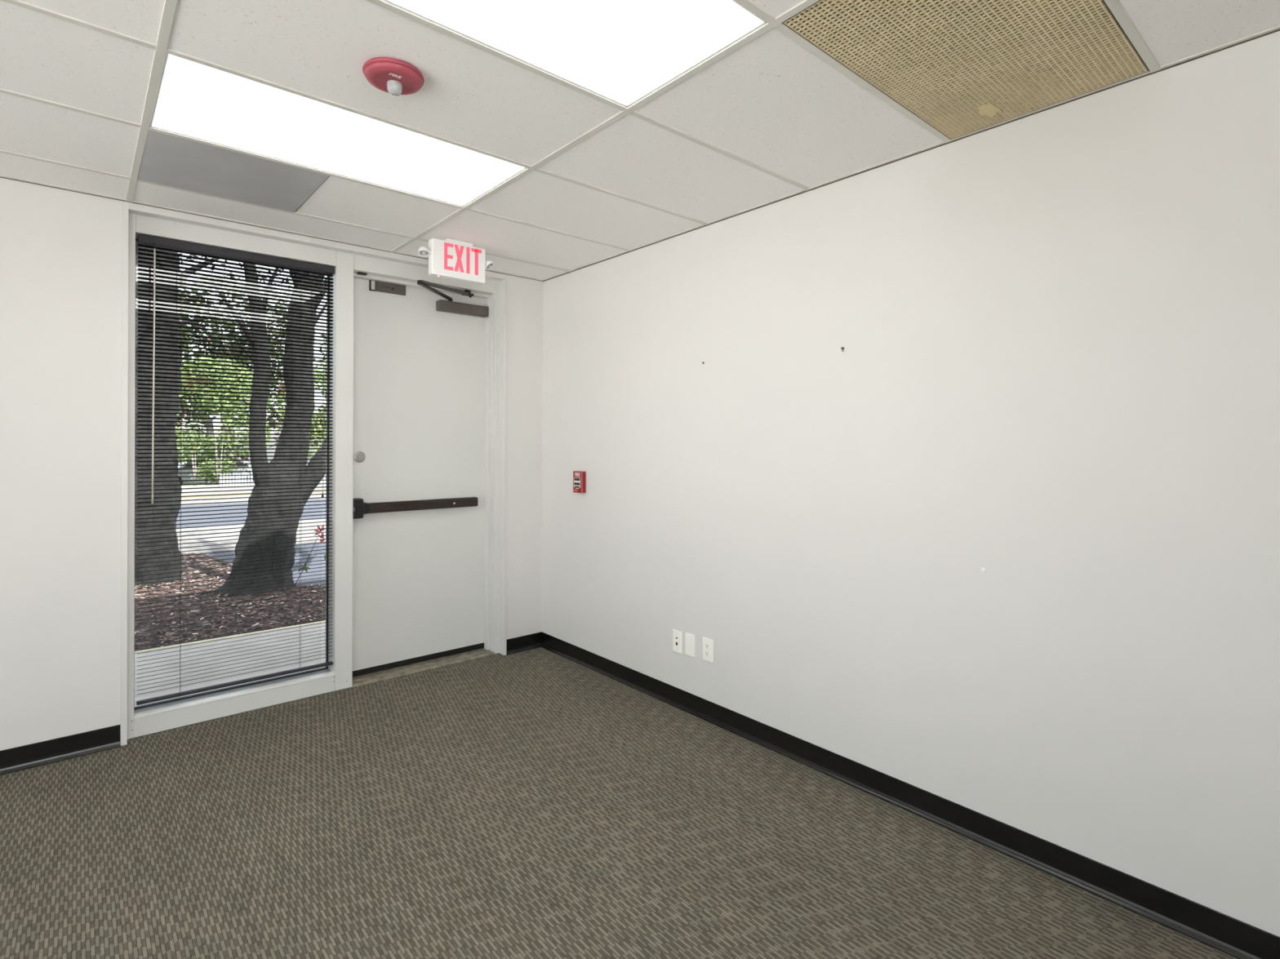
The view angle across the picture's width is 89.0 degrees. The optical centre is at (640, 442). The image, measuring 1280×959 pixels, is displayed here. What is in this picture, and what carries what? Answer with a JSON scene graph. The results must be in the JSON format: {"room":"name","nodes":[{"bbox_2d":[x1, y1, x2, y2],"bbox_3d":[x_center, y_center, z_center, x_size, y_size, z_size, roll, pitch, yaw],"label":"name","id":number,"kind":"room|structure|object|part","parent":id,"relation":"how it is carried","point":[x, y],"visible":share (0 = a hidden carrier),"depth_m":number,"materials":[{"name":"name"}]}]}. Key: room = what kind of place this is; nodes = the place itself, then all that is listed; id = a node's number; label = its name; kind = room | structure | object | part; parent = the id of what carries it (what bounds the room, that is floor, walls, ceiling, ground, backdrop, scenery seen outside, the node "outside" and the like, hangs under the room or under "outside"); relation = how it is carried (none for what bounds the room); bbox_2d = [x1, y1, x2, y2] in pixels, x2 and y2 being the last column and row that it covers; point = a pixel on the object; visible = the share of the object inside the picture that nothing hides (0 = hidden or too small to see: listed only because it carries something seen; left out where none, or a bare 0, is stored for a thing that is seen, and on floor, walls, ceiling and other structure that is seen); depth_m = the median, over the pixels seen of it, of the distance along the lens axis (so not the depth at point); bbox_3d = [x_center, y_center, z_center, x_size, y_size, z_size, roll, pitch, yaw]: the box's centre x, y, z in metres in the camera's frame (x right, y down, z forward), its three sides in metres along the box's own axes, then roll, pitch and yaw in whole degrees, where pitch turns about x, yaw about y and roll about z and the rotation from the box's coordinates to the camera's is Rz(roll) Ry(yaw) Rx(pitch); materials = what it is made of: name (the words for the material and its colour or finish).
{"room":"empty office room","nodes":[
{"label":"empty office room","id":0,"kind":"room"},
{"bbox_2d":[0,177,542,751],"bbox_3d":[-2.736,-0.244,2.916,5.500,3.700,0.280,0,0,-41],"label":"wall","id":1,"kind":"structure","parent":0,"point":[60,250],"depth_m":2.90,"materials":[{"name":"paint"}]},
{"bbox_2d":[0,724,119,775],"bbox_3d":[-3.510,1.354,2.059,2.916,0.100,0.015,0,0,-41],"label":"baseboard","id":2,"kind":"structure","parent":1,"relation":"attached to","point":[59,749],"depth_m":2.87,"materials":[{"name":"black plastic"}]},
{"bbox_2d":[127,213,500,739],"bbox_3d":[-1.746,0.160,3.790,1.969,2.497,0.193,0,0,-41],"label":"door frame","id":3,"kind":"structure","parent":1,"relation":"in","point":[156,717],"depth_m":3.69,"materials":[{"name":"paint"}]},
{"bbox_3d":[-2.084,1.312,3.409,0.899,0.009,0.051,0,0,-41],"label":"sill","id":4,"kind":"part","parent":3,"relation":"part of","materials":[{"name":"paint"}]},
{"bbox_2d":[136,233,334,705],"bbox_3d":[-2.083,0.133,3.416,0.883,2.263,0.055,0,0,-41],"label":"blind","id":5,"kind":"object","parent":3,"relation":"attached to","point":[144,241],"visible":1,"depth_m":3.39,"materials":[{"name":"black plastic"}]},
{"bbox_3d":[-2.290,0.144,3.244,0.002,2.214,0.029,0,0,-41],"label":"ladder cord","id":6,"kind":"part","parent":5,"relation":"part of","materials":[{"name":"fabric"}]},
{"bbox_3d":[-2.090,1.257,3.421,0.883,0.014,0.027,0,0,-41],"label":"rail","id":7,"kind":"part","parent":5,"relation":"part of","materials":[{"name":"metal"}]},
{"bbox_3d":[-1.878,0.146,3.600,0.002,2.214,0.029,0,0,-41],"label":"ladder cord","id":8,"kind":"part","parent":5,"relation":"part of","materials":[{"name":"fabric"}]},
{"bbox_3d":[-1.780,-0.339,3.655,0.006,1.245,0.001,0,0,-41],"label":"lift cord","id":9,"kind":"part","parent":5,"relation":"part of","materials":[{"name":"fabric"}]},
{"bbox_2d":[349,271,495,688],"bbox_3d":[-1.312,0.217,4.045,0.905,2.426,0.326,0,0,-41],"label":"door","id":10,"kind":"structure","parent":3,"relation":"attached to","point":[422,348],"depth_m":4.12,"materials":[{"name":"paint"}]},
{"bbox_3d":[-1.616,-0.946,3.925,0.032,0.061,0.014,0,0,-41],"label":"contact frame","id":11,"kind":"part","parent":10,"relation":"part of","materials":[{"name":"white metal"}]},
{"bbox_3d":[-1.268,-0.941,4.031,0.032,0.032,0.396,0,0,11],"label":"arm","id":12,"kind":"part","parent":10,"relation":"part of","materials":[{"name":"brown metal"}]},
{"bbox_2d":[120,203,507,746],"bbox_3d":[-1.665,0.151,3.693,2.006,2.517,0.066,0,0,-41],"label":"trim","id":13,"kind":"structure","parent":1,"relation":"attached to","point":[126,208],"depth_m":3.32,"materials":[{"name":"paint"}]},
{"bbox_2d":[506,631,542,655],"bbox_3d":[-0.783,1.362,4.414,0.278,0.100,0.015,0,0,-41],"label":"baseboard","id":14,"kind":"structure","parent":1,"relation":"attached to","point":[516,645],"depth_m":4.41,"materials":[{"name":"black plastic"}]},
{"bbox_2d":[0,647,1237,958],"bbox_3d":[-0.708,1.475,0.561,5.200,0.120,6.055,0,0,-41],"label":"floor","id":15,"kind":"structure","parent":0,"point":[537,803],"depth_m":2.25,"materials":[{"name":"carpet"}]},
{"bbox_2d":[0,0,1279,281],"bbox_3d":[-0.681,-1.123,0.539,5.200,0.024,6.000,0,0,-41],"label":"ceiling","id":16,"kind":"structure","parent":0,"point":[771,117],"depth_m":2.21,"materials":[{"name":"tile"}]},
{"bbox_2d":[137,129,328,212],"bbox_3d":[-1.722,-1.125,2.750,0.606,0.013,0.586,0,0,-41],"label":"ceiling access panel","id":17,"kind":"object","parent":16,"relation":"attached to","point":[168,160],"visible":0.84,"depth_m":2.71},
{"bbox_2d":[149,53,526,206],"bbox_3d":[-1.101,-1.157,2.481,1.195,0.072,0.586,0,0,-41],"label":"ceiling lamp","id":18,"kind":"object","parent":16,"relation":"attached to","point":[193,100],"visible":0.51,"depth_m":2.39,"materials":[{"name":"plastic"}]},
{"bbox_2d":[362,57,423,96],"bbox_3d":[-0.747,-1.087,1.972,0.174,0.062,0.174,0,0,-41],"label":"fire alarm strobe","id":19,"kind":"object","parent":16,"relation":"attached to","point":[393,76],"visible":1,"depth_m":1.94,"materials":[{"name":"red plastic"}]},
{"bbox_2d":[417,237,493,284],"bbox_3d":[-1.016,-1.010,3.613,0.443,0.218,0.065,0,0,-41],"label":"exit sign","id":20,"kind":"object","parent":16,"relation":"hanging from","point":[448,258],"visible":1,"depth_m":3.58,"materials":[{"name":"red"}]},
{"bbox_2d":[384,0,766,106],"bbox_3d":[-0.304,-1.153,1.558,1.195,0.072,0.586,0,0,-41],"label":"ceiling lamp","id":21,"kind":"object","parent":16,"relation":"attached to","point":[620,51],"visible":0.94,"depth_m":1.78,"materials":[{"name":"plastic"}]},
{"bbox_2d":[782,0,1149,139],"bbox_3d":[0.947,-1.116,1.834,1.009,0.012,0.584,0,0,-41],"label":"ceiling vent","id":22,"kind":"object","parent":16,"relation":"in","point":[962,67],"visible":1,"depth_m":1.85,"materials":[{"name":"beige plastic"}]},
{"bbox_2d":[974,103,1001,117],"bbox_3d":[1.166,-1.110,2.178,0.115,0.001,0.061,0,0,-41],"label":"stain","id":23,"kind":"object","parent":22,"relation":"on","point":[981,110],"depth_m":2.18,"materials":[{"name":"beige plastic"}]},
{"bbox_2d":[542,31,1279,937],"bbox_3d":[1.389,-0.229,2.231,0.150,3.700,6.150,0,0,-41],"label":"wall","id":24,"kind":"structure","parent":0,"point":[1056,374],"depth_m":2.30,"materials":[{"name":"paint"}]},
{"bbox_2d":[573,471,586,493],"bbox_3d":[-0.388,0.252,4.146,0.036,0.137,0.098,0,0,-41],"label":"station","id":25,"kind":"object","parent":24,"relation":"attached to","point":[579,477],"visible":1,"depth_m":4.12,"materials":[{"name":"red plastic"}]},
{"bbox_3d":[-0.401,0.259,4.135,0.002,0.072,0.070,0,0,-41],"label":"pull handle","id":26,"kind":"part","parent":25,"relation":"part of","materials":[{"name":"white plastic"}]},
{"bbox_2d":[672,629,682,653],"bbox_3d":[0.197,1.065,3.486,0.009,0.115,0.070,0,0,-41],"label":"wall plate","id":27,"kind":"object","parent":24,"relation":"attached to","point":[677,635],"visible":1,"depth_m":3.48,"materials":[{"name":"white plastic"}]},
{"bbox_2d":[684,632,694,657],"bbox_3d":[0.259,1.062,3.415,0.007,0.115,0.070,0,0,-41],"label":"wall plate","id":28,"kind":"object","parent":24,"relation":"attached to","point":[689,638],"visible":1,"depth_m":3.41,"materials":[{"name":"white plastic"}]},
{"bbox_2d":[702,636,712,662],"bbox_3d":[0.343,1.057,3.318,0.008,0.115,0.070,0,0,-41],"label":"power outlet","id":29,"kind":"object","parent":24,"relation":"attached to","point":[707,643],"visible":1,"depth_m":3.31,"materials":[{"name":"white plastic"}]},
{"bbox_2d":[704,650,709,657],"bbox_3d":[0.341,1.077,3.316,0.002,0.025,0.034,0,0,-41],"label":"socket","id":30,"kind":"object","parent":29,"relation":"attached to","point":[706,652],"depth_m":3.32,"materials":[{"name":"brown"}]},
{"bbox_2d":[704,643,709,648],"bbox_3d":[0.341,1.038,3.316,0.002,0.025,0.034,0,0,-41],"label":"socket","id":31,"kind":"object","parent":29,"relation":"attached to","point":[706,645],"depth_m":3.32,"materials":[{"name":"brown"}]},
{"bbox_2d":[541,631,1279,958],"bbox_3d":[1.272,1.371,2.235,0.015,0.100,6.000,0,0,-41],"label":"baseboard","id":32,"kind":"structure","parent":24,"relation":"attached to","point":[1237,939],"depth_m":2.31,"materials":[{"name":"black plastic"}]},
{"label":"outside","id":33,"kind":"structure","parent":0,"visible":0},
{"bbox_2d":[181,489,325,498],"bbox_3d":[-6.993,1.552,20.995,40.000,0.255,1.200,0,0,-41],"label":"kerb","id":34,"kind":"object","parent":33,"point":[231,495],"depth_m":17.23,"materials":[{"name":"grey concrete"}]},
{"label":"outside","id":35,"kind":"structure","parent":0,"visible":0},
{"bbox_2d":[180,478,323,486],"bbox_3d":[-19.786,2.143,41.925,80.000,1.555,38.400,0,0,-41],"label":"lawn","id":36,"kind":"structure","parent":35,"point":[322,478],"depth_m":30.35,"materials":[{"name":"green plant"}]},
{"bbox_2d":[175,427,182,452],"bbox_3d":[-15.080,0.441,20.987,0.563,1.984,0.730,0,0,-41],"label":"slender tree","id":37,"kind":"object","parent":36,"relation":"on","point":[178,435],"visible":0.2,"depth_m":21.02,"materials":[{"name":"green plant"}]},
{"bbox_2d":[183,426,202,485],"bbox_3d":[-14.682,0.462,21.311,0.740,1.945,0.421,0,0,38],"label":"slender tree","id":38,"kind":"object","parent":36,"relation":"on","point":[195,431],"visible":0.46,"depth_m":21.21,"materials":[{"name":"green plant"}]},
{"bbox_2d":[177,457,253,484],"bbox_3d":[-17.135,1.200,25.976,4.242,1.280,1.700,0,0,-41],"label":"parked car","id":39,"kind":"object","parent":36,"relation":"on","point":[197,462],"visible":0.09,"depth_m":25.12,"materials":[{"name":"white metal"}]},
{"bbox_2d":[196,457,236,484],"bbox_3d":[-14.649,1.010,22.500,0.868,0.987,1.397,0,0,13],"label":"shrub","id":40,"kind":"object","parent":36,"relation":"on","point":[206,462],"visible":0.56,"depth_m":22.21,"materials":[{"name":"green plant"}]},
{"bbox_2d":[213,431,223,484],"bbox_3d":[-14.037,0.495,21.700,0.281,1.883,0.140,0,0,-41],"label":"slender tree","id":41,"kind":"object","parent":36,"relation":"on","point":[215,443],"visible":0.5,"depth_m":21.64,"materials":[{"name":"green plant"}]},
{"bbox_2d":[174,355,272,484],"bbox_3d":[-15.571,-0.716,23.621,4.110,4.843,3.220,0,0,-41],"label":"tree","id":42,"kind":"object","parent":36,"relation":"on","point":[202,357],"visible":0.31,"depth_m":23.29,"materials":[{"name":"green plant"}]},
{"bbox_2d":[175,272,315,456],"bbox_3d":[-19.988,-2.850,31.467,7.896,10.568,4.986,0,0,-41],"label":"tree","id":43,"kind":"object","parent":36,"relation":"on","point":[194,291],"visible":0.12,"depth_m":31.05,"materials":[{"name":"green plant"}]},
{"bbox_2d":[272,362,326,458],"bbox_3d":[-12.746,-0.788,26.552,4.001,5.204,2.996,0,0,-41],"label":"tree","id":44,"kind":"object","parent":36,"relation":"on","point":[317,373],"visible":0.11,"depth_m":25.70,"materials":[{"name":"green plant"}]},
{"bbox_2d":[319,331,326,395],"bbox_3d":[-13.698,-2.910,36.844,8.355,10.727,5.079,0,0,-41],"label":"tree","id":45,"kind":"object","parent":36,"relation":"on","point":[322,331],"visible":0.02,"depth_m":34.29,"materials":[{"name":"green plant"}]},
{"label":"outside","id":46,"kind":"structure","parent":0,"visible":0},
{"bbox_2d":[180,492,325,506],"bbox_3d":[-6.013,1.559,19.860,40.000,0.250,1.800,0,0,-41],"label":"pavement","id":47,"kind":"structure","parent":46,"point":[314,495],"depth_m":16.05,"materials":[{"name":"concrete"}]},
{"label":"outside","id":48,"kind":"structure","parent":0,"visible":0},
{"bbox_2d":[181,481,325,495],"bbox_3d":[-8.823,1.547,23.114,40.000,0.250,4.400,0,0,-41],"label":"walkway","id":49,"kind":"structure","parent":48,"point":[318,485],"depth_m":19.57,"materials":[{"name":"concrete"}]},
{"bbox_2d":[218,472,325,486],"bbox_3d":[-11.858,1.199,21.952,3.985,0.425,0.070,0,0,-41],"label":"picket fence","id":50,"kind":"object","parent":49,"relation":"on","point":[227,477],"visible":0.16,"depth_m":20.94,"materials":[{"name":"white wood"}]},
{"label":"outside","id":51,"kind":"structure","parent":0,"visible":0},
{"bbox_2d":[176,498,325,586],"bbox_3d":[-0.852,1.618,13.885,40.000,0.275,13.990,0,0,-41],"label":"ground","id":52,"kind":"structure","parent":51,"point":[310,571],"depth_m":11.70,"materials":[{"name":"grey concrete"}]},
{"bbox_2d":[134,552,325,651],"bbox_3d":[-4.381,1.483,7.263,9.000,0.068,5.400,0,0,-41],"label":"mulch bed","id":53,"kind":"object","parent":52,"relation":"on","point":[279,606],"visible":0.16,"depth_m":5.70,"materials":[{"name":"wood"}]},
{"bbox_2d":[134,241,269,586],"bbox_3d":[-5.803,-2.041,7.514,4.346,7.141,2.709,0,0,-41],"label":"tree","id":54,"kind":"object","parent":53,"relation":"on","point":[136,488],"visible":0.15,"depth_m":6.64,"materials":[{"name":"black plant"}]},
{"bbox_2d":[134,551,325,650],"bbox_3d":[-4.362,1.436,7.240,4.452,0.040,5.334,0,0,-41],"label":"chips","id":55,"kind":"object","parent":53,"relation":"on","point":[194,634],"visible":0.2,"depth_m":5.62,"materials":[{"name":"brown plant"}]},
{"bbox_2d":[211,262,326,596],"bbox_3d":[-3.324,-1.469,6.833,3.199,6.059,1.729,0,0,-41],"label":"leaning tree","id":56,"kind":"object","parent":53,"relation":"on","point":[279,571],"visible":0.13,"depth_m":6.41,"materials":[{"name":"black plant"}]},
{"bbox_2d":[175,518,325,553],"bbox_3d":[-1.339,1.474,14.449,40.000,0.018,3.000,0,0,-41],"label":"lane","id":57,"kind":"structure","parent":52,"relation":"on","point":[313,520],"depth_m":10.01,"materials":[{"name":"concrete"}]},
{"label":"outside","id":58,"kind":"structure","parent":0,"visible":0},
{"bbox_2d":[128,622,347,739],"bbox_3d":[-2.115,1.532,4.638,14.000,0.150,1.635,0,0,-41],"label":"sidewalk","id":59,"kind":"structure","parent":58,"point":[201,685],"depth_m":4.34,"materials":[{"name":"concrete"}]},
{"bbox_2d":[134,620,325,653],"bbox_3d":[-2.625,1.528,5.229,14.001,0.154,0.044,0,0,-40],"label":"sidewalk edge","id":60,"kind":"structure","parent":59,"relation":"attached to","point":[323,621],"depth_m":4.85,"materials":[{"name":"beige concrete"}]}
]}

